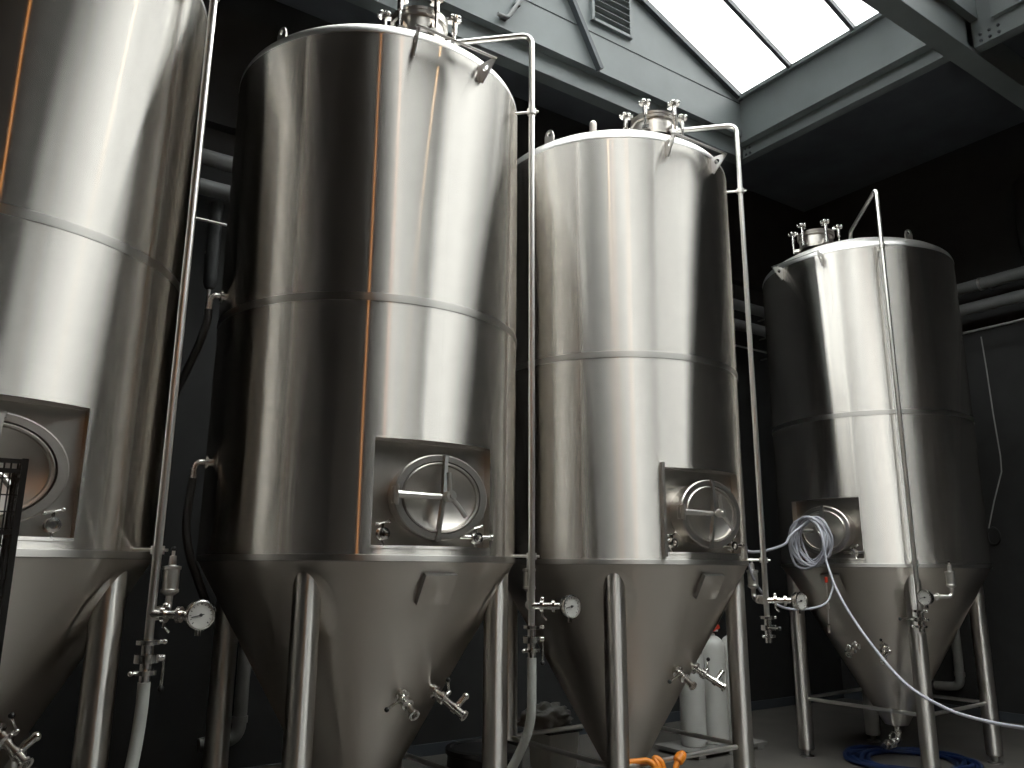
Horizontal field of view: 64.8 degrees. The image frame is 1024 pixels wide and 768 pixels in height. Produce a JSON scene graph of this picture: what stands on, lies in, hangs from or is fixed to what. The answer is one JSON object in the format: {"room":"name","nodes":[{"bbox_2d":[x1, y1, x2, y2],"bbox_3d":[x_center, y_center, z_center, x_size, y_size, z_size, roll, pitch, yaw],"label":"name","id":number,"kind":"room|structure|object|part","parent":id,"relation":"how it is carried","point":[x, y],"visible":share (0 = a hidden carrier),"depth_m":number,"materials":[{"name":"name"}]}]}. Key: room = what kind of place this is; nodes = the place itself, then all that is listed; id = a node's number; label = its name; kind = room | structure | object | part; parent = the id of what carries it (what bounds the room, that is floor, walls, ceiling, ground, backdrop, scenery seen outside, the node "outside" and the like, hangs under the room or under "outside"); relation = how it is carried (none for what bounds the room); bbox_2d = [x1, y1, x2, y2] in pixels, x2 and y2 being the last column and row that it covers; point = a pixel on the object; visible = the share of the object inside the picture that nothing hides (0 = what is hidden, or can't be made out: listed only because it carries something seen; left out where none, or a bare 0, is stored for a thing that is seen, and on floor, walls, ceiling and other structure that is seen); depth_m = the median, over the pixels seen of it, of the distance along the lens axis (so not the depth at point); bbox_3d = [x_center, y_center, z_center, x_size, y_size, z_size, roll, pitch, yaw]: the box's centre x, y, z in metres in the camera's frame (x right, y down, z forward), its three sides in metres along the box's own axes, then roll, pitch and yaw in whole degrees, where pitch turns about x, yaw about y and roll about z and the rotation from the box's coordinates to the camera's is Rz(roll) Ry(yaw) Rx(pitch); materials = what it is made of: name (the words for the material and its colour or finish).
{"room":"brewery","nodes":[
{"label":"brewery","id":0,"kind":"room"},
{"bbox_2d":[26,0,842,767],"bbox_3d":[-1.223,-0.272,7.914,14.050,7.350,0.200,9,-16,-34],"label":"wall","id":1,"kind":"structure","parent":0,"point":[177,715],"depth_m":7.38,"materials":[{"name":"grey paint"}]},
{"bbox_2d":[197,643,250,752],"bbox_3d":[-2.241,2.067,6.416,0.364,1.572,0.120,9,-16,-34],"label":"drain pipe","id":2,"kind":"object","parent":1,"relation":"attached to","point":[240,717],"visible":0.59,"depth_m":6.35,"materials":[{"name":"grey plastic"}]},
{"bbox_2d":[232,715,247,723],"bbox_3d":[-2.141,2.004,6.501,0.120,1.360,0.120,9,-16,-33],"label":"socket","id":3,"kind":"object","parent":2,"relation":"attached to","point":[236,719],"depth_m":6.31,"materials":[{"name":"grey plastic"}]},
{"bbox_2d":[196,217,766,360],"bbox_3d":[-1.174,-1.106,7.813,13.000,0.036,0.316,9,-16,-34],"label":"pipe","id":4,"kind":"object","parent":1,"relation":"attached to","point":[197,218],"visible":0.02,"depth_m":6.79,"materials":[{"name":"metal"}]},
{"bbox_2d":[198,178,765,340],"bbox_3d":[-1.157,-1.393,7.856,13.000,0.148,0.372,9,-16,-34],"label":"pipe","id":5,"kind":"object","parent":1,"relation":"attached to","point":[209,188],"visible":0.02,"depth_m":6.80,"materials":[{"name":"metal"}]},
{"bbox_2d":[203,201,223,309],"bbox_3d":[-2.569,-1.052,6.855,0.110,1.021,0.254,9,-16,-34],"label":"pipe","id":6,"kind":"object","parent":5,"relation":"hanging from","point":[212,251],"visible":0.93,"depth_m":6.78,"materials":[{"name":"metal"}]},
{"bbox_3d":[-2.534,-0.681,6.706,0.037,0.231,0.028,9,-16,-33],"label":"stem","id":7,"kind":"part","parent":6,"relation":"part of","materials":[{"name":"metal"}]},
{"bbox_2d":[201,148,764,321],"bbox_3d":[-1.155,-1.657,7.917,13.000,0.148,0.372,9,-16,-34],"label":"pipe","id":8,"kind":"object","parent":1,"relation":"attached to","point":[213,159],"visible":0.03,"depth_m":6.87,"materials":[{"name":"metal"}]},
{"bbox_2d":[205,89,770,292],"bbox_3d":[-1.121,-2.197,8.222,13.650,0.300,0.120,9,-16,-34],"label":"trim","id":9,"kind":"structure","parent":1,"relation":"attached to","point":[221,114],"depth_m":7.22,"materials":[{"name":"grey paint"}]},
{"bbox_2d":[243,690,843,767],"bbox_3d":[-1.180,3.240,7.010,13.650,0.100,0.024,9,-16,-34],"label":"baseboard","id":10,"kind":"structure","parent":1,"relation":"attached to","point":[422,750],"depth_m":8.98,"materials":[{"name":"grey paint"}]},
{"bbox_2d":[425,0,741,138],"bbox_3d":[0.225,-4.128,8.097,6.220,1.664,0.090,9,-16,-34],"label":"wall","id":11,"kind":"structure","parent":0,"point":[554,36],"depth_m":8.60,"materials":[{"name":"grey paint"}]},
{"bbox_2d":[497,0,522,20],"bbox_3d":[0.023,-3.695,7.767,0.399,0.529,0.065,9,-16,-34],"label":"conduit","id":12,"kind":"object","parent":11,"relation":"attached to","point":[516,4],"visible":1,"depth_m":7.67,"materials":[{"name":"grey metal"}]},
{"bbox_2d":[345,0,748,165],"bbox_3d":[-1.651,-3.648,6.813,10.840,0.570,0.150,9,-16,-34],"label":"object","id":13,"kind":"structure","parent":11,"relation":"attached to","point":[513,55],"depth_m":8.15,"materials":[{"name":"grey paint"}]},
{"bbox_2d":[568,0,603,71],"bbox_3d":[0.722,-3.653,8.248,0.494,0.834,0.070,9,-16,-34],"label":"trim","id":14,"kind":"structure","parent":11,"relation":"attached to","point":[574,6],"depth_m":8.23,"materials":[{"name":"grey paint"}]},
{"bbox_2d":[590,0,632,40],"bbox_3d":[1.057,-4.059,8.591,0.565,0.655,0.051,9,-16,-34],"label":"air vent","id":15,"kind":"object","parent":11,"relation":"in","point":[615,16],"visible":1,"depth_m":8.57,"materials":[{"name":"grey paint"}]},
{"bbox_2d":[526,0,739,103],"bbox_3d":[0.249,-3.740,7.968,6.020,0.008,0.006,9,-16,-34],"label":"trim","id":16,"kind":"structure","parent":11,"relation":"attached to","point":[526,0],"depth_m":8.68,"materials":[{"name":"grey metal"}]},
{"bbox_2d":[740,17,931,147],"bbox_3d":[3.398,-3.312,8.704,0.110,0.540,2.420,9,-16,-34],"label":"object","id":17,"kind":"structure","parent":11,"relation":"attached to","point":[883,46],"depth_m":8.63,"materials":[{"name":"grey paint"}]},
{"bbox_2d":[742,19,973,160],"bbox_3d":[3.549,-3.193,8.659,0.120,0.570,2.620,9,-16,-34],"label":"trim","id":18,"kind":"structure","parent":11,"relation":"attached to","point":[931,59],"depth_m":8.50,"materials":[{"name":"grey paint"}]},
{"bbox_2d":[275,0,1023,211],"bbox_3d":[4.215,-5.346,1.013,13.650,0.200,18.900,9,-16,-34],"label":"ceiling","id":19,"kind":"structure","parent":0,"point":[945,109],"depth_m":9.99,"materials":[{"name":"grey paint"}]},
{"bbox_2d":[637,0,884,101],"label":"window","id":20,"kind":"structure","parent":19,"relation":"in","point":[854,29],"depth_m":8.92,"materials":[{"name":"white glass"}]},
{"bbox_3d":[7.289,-4.858,3.187,0.120,0.050,16.080,9,-16,-33],"label":"eave rail","id":21,"kind":"part","parent":20,"relation":"part of","materials":[{"name":"grey metal"}]},
{"bbox_2d":[940,0,977,22],"bbox_3d":[1.692,-4.018,5.990,6.340,0.400,0.280,9,-16,-34],"label":"beam","id":22,"kind":"structure","parent":19,"relation":"attached to","point":[966,9],"depth_m":7.49,"materials":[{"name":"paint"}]},
{"bbox_2d":[971,0,1023,52],"bbox_3d":[8.239,-4.651,2.236,0.120,0.560,13.550,9,-16,-34],"label":"beam","id":23,"kind":"structure","parent":19,"relation":"attached to","point":[1011,22],"depth_m":7.47,"materials":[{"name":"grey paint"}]},
{"bbox_2d":[978,23,1000,41],"bbox_3d":[4.423,-3.256,7.473,0.016,0.096,0.190,9,-16,-34],"label":"bolts","id":24,"kind":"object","parent":23,"relation":"attached to","point":[997,24],"depth_m":7.47,"materials":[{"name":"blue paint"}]},
{"bbox_2d":[989,0,1023,18],"bbox_3d":[8.227,-4.826,2.143,0.050,0.480,13.350,9,-16,-34],"label":"trim","id":25,"kind":"structure","parent":19,"relation":"attached to","point":[998,8],"depth_m":7.37,"materials":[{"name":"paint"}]},
{"bbox_2d":[402,698,1023,767],"bbox_3d":[4.175,1.622,-0.592,14.050,0.100,19.300,9,-16,-34],"label":"floor","id":26,"kind":"structure","parent":0,"point":[836,728],"depth_m":7.98,"materials":[{"name":"grey concrete"}]},
{"bbox_2d":[0,458,28,662],"bbox_3d":[-1.705,1.143,1.998,0.616,1.930,0.416,9,-16,-34],"label":"wire rack","id":27,"kind":"object","parent":26,"relation":"on","point":[10,533],"visible":1,"depth_m":2.18,"materials":[{"name":"black metal"}]},
{"bbox_3d":[-1.571,1.219,2.325,0.016,1.930,0.016,9,-16,-33],"label":"post","id":28,"kind":"part","parent":27,"relation":"part of","materials":[{"name":"black metal"}]},
{"bbox_3d":[-1.458,1.130,2.176,0.010,1.818,0.400,9,-16,-33],"label":"wire panel","id":29,"kind":"part","parent":27,"relation":"part of","materials":[{"name":"black metal"}]},
{"bbox_3d":[-1.591,1.054,1.850,0.600,1.818,0.010,9,-16,-33],"label":"wire panel","id":30,"kind":"part","parent":27,"relation":"part of","materials":[{"name":"black metal"}]},
{"bbox_2d":[0,0,219,767],"bbox_3d":[-2.510,-0.089,3.703,1.872,5.089,1.973,12,-17,-41],"label":"tank","id":31,"kind":"object","parent":26,"relation":"on","point":[103,103],"visible":0.91,"depth_m":3.38,"materials":[{"name":"metal"}]},
{"bbox_3d":[-1.883,0.306,2.975,0.122,0.223,0.145,12,-17,-41],"label":"screw handle","id":32,"kind":"part","parent":31,"relation":"part of","materials":[{"name":"metal"}]},
{"bbox_3d":[-1.971,1.306,3.177,0.025,0.026,0.026,12,-17,-41],"label":"handle knob","id":33,"kind":"part","parent":31,"relation":"part of","materials":[{"name":"black plastic"}]},
{"bbox_3d":[-1.972,1.353,3.203,0.024,0.082,0.072,3,-13,-10],"label":"valve handle","id":34,"kind":"part","parent":31,"relation":"part of","materials":[{"name":"metal"}]},
{"bbox_3d":[-2.549,1.739,4.141,0.136,1.598,0.136,12,-17,-41],"label":"leg","id":35,"kind":"part","parent":31,"relation":"part of","materials":[{"name":"metal"}]},
{"bbox_3d":[-1.944,0.314,2.991,0.445,0.353,0.042,12,-17,-41],"label":"manway door","id":36,"kind":"part","parent":31,"relation":"part of","materials":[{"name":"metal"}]},
{"bbox_3d":[-1.962,0.297,3.001,0.711,0.551,0.077,12,-17,-41],"label":"recess frame","id":37,"kind":"part","parent":31,"relation":"part of","materials":[{"name":"metal"}]},
{"bbox_3d":[-1.755,1.562,3.355,0.136,1.598,0.136,12,-17,-41],"label":"leg","id":38,"kind":"part","parent":31,"relation":"part of","materials":[{"name":"metal"}]},
{"bbox_2d":[125,682,150,767],"bbox_3d":[-1.898,1.777,3.074,0.844,1.166,0.128,6,-14,-23],"label":"hose","id":39,"kind":"object","parent":31,"relation":"hanging from","point":[143,689],"visible":0.98,"depth_m":3.34,"materials":[{"name":"white plastic"}]},
{"bbox_3d":[-1.492,1.293,3.422,0.027,0.028,0.028,12,-17,-41],"label":"lever knob","id":40,"kind":"part","parent":31,"relation":"part of","materials":[{"name":"black plastic"}]},
{"bbox_3d":[-1.490,1.225,3.439,0.016,0.120,0.014,5,-14,-19],"label":"valve lever","id":41,"kind":"part","parent":31,"relation":"part of","materials":[{"name":"metal"}]},
{"bbox_2d":[190,0,580,767],"bbox_3d":[-0.875,0.183,4.842,1.926,5.087,1.910,9,-16,-34],"label":"tank","id":42,"kind":"object","parent":26,"relation":"on","point":[356,536],"visible":1,"depth_m":4.23,"materials":[{"name":"metal"}]},
{"bbox_2d":[178,309,212,396],"bbox_3d":[-2.291,-0.039,5.446,0.141,0.665,2.471,7,-15,-27],"label":"hose","id":43,"kind":"object","parent":42,"relation":"attached to","point":[207,319],"visible":0.52,"depth_m":4.42,"materials":[{"name":"black rubber"}]},
{"bbox_2d":[182,478,215,609],"bbox_3d":[-1.833,1.187,5.420,0.334,0.824,2.642,3,-13,-12],"label":"hose","id":44,"kind":"object","parent":42,"relation":"attached to","point":[190,491],"visible":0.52,"depth_m":4.19,"materials":[{"name":"black rubber"}]},
{"bbox_3d":[-1.678,1.857,4.634,0.136,1.598,0.136,9,-16,-33],"label":"leg","id":45,"kind":"part","parent":42,"relation":"part of","materials":[{"name":"metal"}]},
{"bbox_3d":[-1.229,2.288,4.885,1.003,0.031,0.032,10,-16,-36],"label":"rail","id":46,"kind":"part","parent":42,"relation":"part of","materials":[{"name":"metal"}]},
{"bbox_3d":[-0.996,1.659,3.754,0.136,1.598,0.136,9,-16,-33],"label":"leg","id":47,"kind":"part","parent":42,"relation":"part of","materials":[{"name":"metal"}]},
{"bbox_3d":[-0.776,-2.171,4.946,0.102,0.223,0.096,9,-16,-33],"label":"clamp knob","id":48,"kind":"part","parent":42,"relation":"part of","materials":[{"name":"metal"}]},
{"bbox_3d":[-0.585,1.606,4.060,0.086,0.066,0.023,-1,-13,4],"label":"valve handle","id":49,"kind":"part","parent":42,"relation":"part of","materials":[{"name":"metal"}]},
{"bbox_3d":[-0.655,-2.209,4.776,0.102,0.223,0.096,9,-16,-33],"label":"clamp knob","id":50,"kind":"part","parent":42,"relation":"part of","materials":[{"name":"metal"}]},
{"bbox_3d":[-0.470,0.552,3.989,0.249,0.100,0.077,9,-16,-33],"label":"hinge arm","id":51,"kind":"part","parent":42,"relation":"part of","materials":[{"name":"metal"}]},
{"bbox_3d":[-0.570,-2.219,4.970,0.352,0.041,0.352,9,-16,-33],"label":"manway lid","id":52,"kind":"part","parent":42,"relation":"part of","materials":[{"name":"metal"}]},
{"bbox_3d":[-0.436,2.268,4.776,0.032,0.031,1.003,10,-16,-36],"label":"rail","id":53,"kind":"part","parent":42,"relation":"part of","materials":[{"name":"metal"}]},
{"bbox_3d":[-0.380,0.558,4.096,0.711,0.551,0.077,9,-16,-33],"label":"recess frame","id":54,"kind":"part","parent":42,"relation":"part of","materials":[{"name":"metal"}]},
{"bbox_3d":[-0.448,-2.205,4.791,0.090,0.223,0.101,9,-16,-33],"label":"clamp knob","id":55,"kind":"part","parent":42,"relation":"part of","materials":[{"name":"metal"}]},
{"bbox_3d":[-0.363,0.575,4.084,0.445,0.353,0.042,9,-16,-33],"label":"manway door","id":56,"kind":"part","parent":42,"relation":"part of","materials":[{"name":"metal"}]},
{"bbox_3d":[-0.305,0.565,4.060,0.122,0.223,0.145,9,-16,-33],"label":"screw handle","id":57,"kind":"part","parent":42,"relation":"part of","materials":[{"name":"metal"}]},
{"bbox_3d":[-0.362,-2.162,4.976,0.098,0.223,0.091,1,-13,-4],"label":"clamp knob","id":58,"kind":"part","parent":42,"relation":"part of","materials":[{"name":"metal"}]},
{"bbox_3d":[-0.093,1.817,4.417,0.136,1.598,0.136,9,-16,-33],"label":"leg","id":59,"kind":"part","parent":42,"relation":"part of","materials":[{"name":"metal"}]},
{"bbox_2d":[507,657,535,767],"bbox_3d":[-0.206,2.097,4.431,0.719,1.160,0.166,-3,-13,13],"label":"hose","id":60,"kind":"object","parent":42,"relation":"attached to","point":[522,746],"visible":0.99,"depth_m":4.37,"materials":[{"name":"white plastic"}]},
{"bbox_3d":[0.170,1.472,4.468,0.016,0.120,0.014,3,-13,-12],"label":"valve lever","id":61,"kind":"part","parent":42,"relation":"part of","materials":[{"name":"metal"}]},
{"bbox_2d":[445,739,522,767],"bbox_3d":[-0.172,2.555,5.028,0.498,0.555,0.498,9,-16,-34],"label":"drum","id":62,"kind":"object","parent":26,"relation":"on","point":[464,753],"visible":0.59,"depth_m":4.97,"materials":[{"name":"plastic"}]},
{"bbox_2d":[529,724,582,767],"bbox_3d":[0.327,2.934,6.366,0.335,0.424,0.335,9,-16,-34],"label":"storage bin","id":63,"kind":"object","parent":26,"relation":"on","point":[568,740],"visible":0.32,"depth_m":6.27,"materials":[{"name":"black plastic"}]},
{"bbox_2d":[517,701,572,729],"bbox_3d":[0.274,2.619,6.401,0.512,0.200,0.314,9,-16,-34],"label":"plastic bag","id":64,"kind":"object","parent":63,"relation":"on","point":[548,715],"visible":0.73,"depth_m":6.31,"materials":[{"name":"black plastic"}]},
{"bbox_3d":[0.328,2.739,6.411,0.335,0.024,0.335,9,-16,-33],"label":"lid","id":65,"kind":"part","parent":63,"relation":"part of","materials":[{"name":"black plastic"}]},
{"bbox_2d":[507,98,807,767],"bbox_3d":[0.799,0.447,5.947,1.872,5.089,1.973,9,-15,-32],"label":"tank","id":66,"kind":"object","parent":26,"relation":"on","point":[640,514],"visible":0.97,"depth_m":5.30,"materials":[{"name":"metal"}]},
{"bbox_3d":[-0.029,2.122,5.740,0.136,1.598,0.136,9,-15,-32],"label":"leg","id":67,"kind":"part","parent":66,"relation":"part of","materials":[{"name":"metal"}]},
{"bbox_3d":[0.429,2.550,5.979,1.003,0.031,0.032,9,-16,-34],"label":"rail","id":68,"kind":"part","parent":66,"relation":"part of","materials":[{"name":"metal"}]},
{"bbox_3d":[0.298,2.372,5.210,0.032,0.031,1.003,9,-16,-34],"label":"rail","id":69,"kind":"part","parent":66,"relation":"part of","materials":[{"name":"metal"}]},
{"bbox_3d":[0.629,1.919,4.842,0.136,1.598,0.136,9,-15,-32],"label":"leg","id":70,"kind":"part","parent":66,"relation":"part of","materials":[{"name":"metal"}]},
{"bbox_3d":[0.857,-1.912,6.029,0.102,0.223,0.096,9,-15,-32],"label":"clamp knob","id":71,"kind":"part","parent":66,"relation":"part of","materials":[{"name":"metal"}]},
{"bbox_3d":[0.972,-1.951,5.856,0.102,0.223,0.096,9,-15,-32],"label":"clamp knob","id":72,"kind":"part","parent":66,"relation":"part of","materials":[{"name":"metal"}]},
{"bbox_3d":[1.063,-1.961,6.048,0.352,0.041,0.352,9,-15,-32],"label":"manway lid","id":73,"kind":"part","parent":66,"relation":"part of","materials":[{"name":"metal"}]},
{"bbox_2d":[630,750,686,767],"bbox_3d":[0.890,2.362,4.871,0.413,0.246,0.103,6,-14,-25],"label":"hose","id":74,"kind":"object","parent":66,"relation":"hanging from","point":[679,757],"visible":0.98,"depth_m":4.89,"materials":[{"name":"plastic"}]},
{"bbox_3d":[1.180,-1.948,5.866,0.090,0.223,0.101,9,-15,-32],"label":"clamp knob","id":75,"kind":"part","parent":66,"relation":"part of","materials":[{"name":"metal"}]},
{"bbox_3d":[1.047,1.864,5.137,0.086,0.066,0.023,-1,-13,5],"label":"valve handle","id":76,"kind":"part","parent":66,"relation":"part of","materials":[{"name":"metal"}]},
{"bbox_3d":[1.271,-1.905,6.048,0.098,0.223,0.091,1,-13,-3],"label":"clamp knob","id":77,"kind":"part","parent":66,"relation":"part of","materials":[{"name":"metal"}]},
{"bbox_3d":[1.087,2.347,5.081,1.003,0.031,0.032,9,-16,-34],"label":"rail","id":78,"kind":"part","parent":66,"relation":"part of","materials":[{"name":"metal"}]},
{"bbox_3d":[1.153,0.809,5.064,0.249,0.100,0.077,9,-15,-32],"label":"hinge arm","id":79,"kind":"part","parent":66,"relation":"part of","materials":[{"name":"metal"}]},
{"bbox_3d":[1.218,2.525,5.850,0.032,0.031,1.003,9,-16,-34],"label":"rail","id":80,"kind":"part","parent":66,"relation":"part of","materials":[{"name":"metal"}]},
{"bbox_3d":[1.246,0.815,5.169,0.711,0.551,0.077,9,-15,-32],"label":"recess frame","id":81,"kind":"part","parent":66,"relation":"part of","materials":[{"name":"metal"}]},
{"bbox_3d":[1.264,0.831,5.156,0.445,0.353,0.042,9,-15,-32],"label":"manway door","id":82,"kind":"part","parent":66,"relation":"part of","materials":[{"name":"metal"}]},
{"bbox_3d":[1.321,0.821,5.131,0.122,0.223,0.145,9,-15,-32],"label":"screw handle","id":83,"kind":"part","parent":66,"relation":"part of","materials":[{"name":"metal"}]},
{"bbox_3d":[1.549,2.071,5.482,0.136,1.598,0.136,9,-15,-32],"label":"leg","id":84,"kind":"part","parent":66,"relation":"part of","materials":[{"name":"metal"}]},
{"bbox_2d":[748,564,833,610],"bbox_3d":[2.180,1.576,6.257,0.044,0.359,1.385,-12,-18,44],"label":"hose","id":85,"kind":"object","parent":66,"relation":"attached to","point":[749,567],"visible":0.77,"depth_m":6.29,"materials":[{"name":"plastic"}]},
{"bbox_2d":[654,738,767,760],"bbox_3d":[1.884,3.415,7.606,1.000,0.060,0.500,9,-16,-34],"label":"pallet","id":86,"kind":"object","parent":26,"relation":"on","point":[672,747],"visible":0.48,"depth_m":7.45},
{"bbox_2d":[679,651,706,747],"bbox_3d":[1.694,2.831,7.604,0.236,1.075,0.236,9,-16,-34],"label":"gas cylinder","id":87,"kind":"object","parent":86,"relation":"on","point":[692,702],"visible":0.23,"depth_m":7.46,"materials":[{"name":"grey paint"}]},
{"bbox_2d":[703,625,728,744],"bbox_3d":[1.931,2.861,7.727,0.236,1.075,0.236,9,-16,-34],"label":"gas cylinder","id":88,"kind":"object","parent":86,"relation":"on","point":[715,699],"visible":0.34,"depth_m":7.61,"materials":[{"name":"grey paint"}]},
{"bbox_2d":[722,635,731,740],"bbox_3d":[2.162,2.887,7.835,0.236,1.075,0.236,9,-16,-34],"label":"gas cylinder","id":89,"kind":"object","parent":86,"relation":"on","point":[724,639],"visible":0.05,"depth_m":7.75,"materials":[{"name":"grey paint"}]},
{"bbox_2d":[762,189,1003,767],"bbox_3d":[3.453,0.883,7.775,1.973,5.089,1.872,9,-16,-34],"label":"tank","id":90,"kind":"object","parent":26,"relation":"on","point":[873,429],"visible":0.94,"depth_m":7.18,"materials":[{"name":"metal"}]},
{"bbox_3d":[2.843,-1.418,8.124,0.096,0.223,0.102,9,-16,-33],"label":"clamp knob","id":91,"kind":"part","parent":90,"relation":"part of","materials":[{"name":"metal"}]},
{"bbox_3d":[2.693,2.551,7.536,0.136,1.598,0.136,9,-16,-33],"label":"leg","id":92,"kind":"part","parent":90,"relation":"part of","materials":[{"name":"metal"}]},
{"bbox_3d":[2.859,-1.465,7.921,0.101,0.223,0.090,9,-16,-33],"label":"clamp knob","id":93,"kind":"part","parent":90,"relation":"part of","materials":[{"name":"metal"}]},
{"bbox_3d":[2.680,1.329,7.285,0.077,0.100,0.249,9,-16,-33],"label":"hinge arm","id":94,"kind":"part","parent":90,"relation":"part of","materials":[{"name":"metal"}]},
{"bbox_3d":[3.031,-1.488,8.052,0.352,0.041,0.352,9,-16,-33],"label":"manway lid","id":95,"kind":"part","parent":90,"relation":"part of","materials":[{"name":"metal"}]},
{"bbox_3d":[2.752,1.288,7.124,0.145,0.223,0.122,9,-16,-33],"label":"screw handle","id":96,"kind":"part","parent":90,"relation":"part of","materials":[{"name":"metal"}]},
{"bbox_3d":[2.778,1.306,7.180,0.042,0.353,0.445,9,-16,-33],"label":"manway door","id":97,"kind":"part","parent":90,"relation":"part of","materials":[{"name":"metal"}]},
{"bbox_3d":[3.048,-1.483,7.837,0.091,0.223,0.098,1,-13,-4],"label":"clamp knob","id":98,"kind":"part","parent":90,"relation":"part of","materials":[{"name":"metal"}]},
{"bbox_3d":[2.786,1.292,7.201,0.077,0.551,0.711,9,-16,-33],"label":"recess frame","id":99,"kind":"part","parent":90,"relation":"part of","materials":[{"name":"metal"}]},
{"bbox_3d":[3.142,2.982,7.787,1.003,0.031,0.032,10,-16,-36],"label":"rail","id":100,"kind":"part","parent":90,"relation":"part of","materials":[{"name":"metal"}]},
{"bbox_3d":[3.219,-1.456,7.952,0.098,0.223,0.091,-6,-14,25],"label":"clamp knob","id":101,"kind":"part","parent":90,"relation":"part of","materials":[{"name":"metal"}]},
{"bbox_3d":[3.032,2.803,7.014,0.032,0.031,1.003,10,-16,-36],"label":"rail","id":102,"kind":"part","parent":90,"relation":"part of","materials":[{"name":"metal"}]},
{"bbox_3d":[3.596,2.709,8.199,0.136,1.598,0.136,9,-16,-33],"label":"leg","id":103,"kind":"part","parent":90,"relation":"part of","materials":[{"name":"metal"}]},
{"bbox_2d":[748,516,1023,729],"bbox_3d":[2.213,1.483,5.537,1.128,1.338,3.290,0,-13,-1],"label":"coiled hose","id":104,"kind":"object","parent":90,"relation":"hanging from","point":[795,531],"visible":0.98,"depth_m":6.89,"materials":[{"name":"plastic"}]},
{"bbox_2d":[824,577,830,632],"bbox_3d":[2.623,1.835,6.707,0.025,0.445,0.038,9,-16,-34],"label":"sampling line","id":105,"kind":"object","parent":104,"relation":"hanging from","point":[825,578],"visible":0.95,"depth_m":6.69,"materials":[{"name":"red plastic"}]},
{"bbox_3d":[3.375,2.352,6.655,0.136,1.598,0.136,9,-16,-33],"label":"leg","id":106,"kind":"part","parent":90,"relation":"part of","materials":[{"name":"metal"}]},
{"bbox_3d":[3.935,2.961,7.678,0.032,0.031,1.003,10,-16,-36],"label":"rail","id":107,"kind":"part","parent":90,"relation":"part of","materials":[{"name":"metal"}]},
{"bbox_3d":[3.824,2.783,6.906,1.003,0.031,0.032,10,-16,-36],"label":"rail","id":108,"kind":"part","parent":90,"relation":"part of","materials":[{"name":"metal"}]},
{"bbox_3d":[4.278,2.510,7.319,0.136,1.598,0.136,9,-16,-33],"label":"leg","id":109,"kind":"part","parent":90,"relation":"part of","materials":[{"name":"metal"}]},
{"bbox_2d":[843,745,983,767],"bbox_3d":[3.506,3.298,7.072,1.023,0.062,1.129,9,-16,-34],"label":"hose","id":110,"kind":"object","parent":26,"relation":"on","point":[861,751],"visible":0.92,"depth_m":7.20,"materials":[{"name":"rubber"}]},
{"bbox_2d":[804,122,1023,713],"bbox_3d":[9.898,-1.095,4.066,0.200,7.350,18.900,9,-16,-34],"label":"wall","id":111,"kind":"structure","parent":0,"point":[959,202],"depth_m":9.85,"materials":[{"name":"grey paint"}]},
{"bbox_2d":[844,692,1023,723],"bbox_3d":[9.786,2.423,3.191,0.024,0.100,18.850,9,-16,-34],"label":"baseboard","id":112,"kind":"structure","parent":111,"relation":"attached to","point":[1003,716],"depth_m":9.39,"materials":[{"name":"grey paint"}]},
{"bbox_2d":[861,0,1023,109],"bbox_3d":[1.595,-3.704,5.888,12.150,0.360,0.200,9,-16,-34],"label":"beam","id":113,"kind":"structure","parent":111,"relation":"attached to","point":[935,24],"depth_m":7.50,"materials":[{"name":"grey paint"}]},
{"bbox_2d":[934,630,965,690],"bbox_3d":[5.209,2.932,9.719,0.120,1.472,0.364,9,-16,-34],"label":"drain pipe","id":114,"kind":"object","parent":111,"relation":"attached to","point":[959,673],"visible":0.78,"depth_m":9.52,"materials":[{"name":"grey plastic"}]},
{"bbox_2d":[954,672,965,676],"bbox_3d":[5.279,2.831,9.639,0.120,1.260,0.120,9,-16,-33],"label":"pipe","id":115,"kind":"object","parent":114,"relation":"attached to","point":[957,674],"depth_m":9.46,"materials":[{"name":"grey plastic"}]},
{"bbox_2d":[957,266,1023,295],"bbox_3d":[5.363,-1.070,10.301,0.376,0.156,2.630,9,-16,-34],"label":"pipe","id":116,"kind":"object","parent":111,"relation":"attached to","point":[979,284],"visible":0.35,"depth_m":9.57,"materials":[{"name":"metal"}]},
{"bbox_2d":[980,337,1001,544],"bbox_3d":[5.705,0.657,9.687,0.025,2.507,0.270,9,-16,-34],"label":"cable","id":117,"kind":"object","parent":111,"relation":"attached to","point":[989,527],"visible":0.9,"depth_m":9.55,"materials":[{"name":"black plastic"}]},
{"bbox_2d":[959,289,1023,316],"bbox_3d":[6.700,-1.236,8.345,0.376,0.156,7.350,9,-16,-34],"label":"pipe","id":118,"kind":"object","parent":111,"relation":"attached to","point":[1015,297],"visible":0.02,"depth_m":9.52,"materials":[{"name":"metal"}]},
{"bbox_2d":[963,318,1023,333],"bbox_3d":[6.723,-0.959,8.298,0.318,0.040,7.350,9,-16,-34],"label":"pipe","id":119,"kind":"object","parent":111,"relation":"attached to","point":[1022,319],"visible":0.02,"depth_m":9.51,"materials":[{"name":"metal"}]}
]}

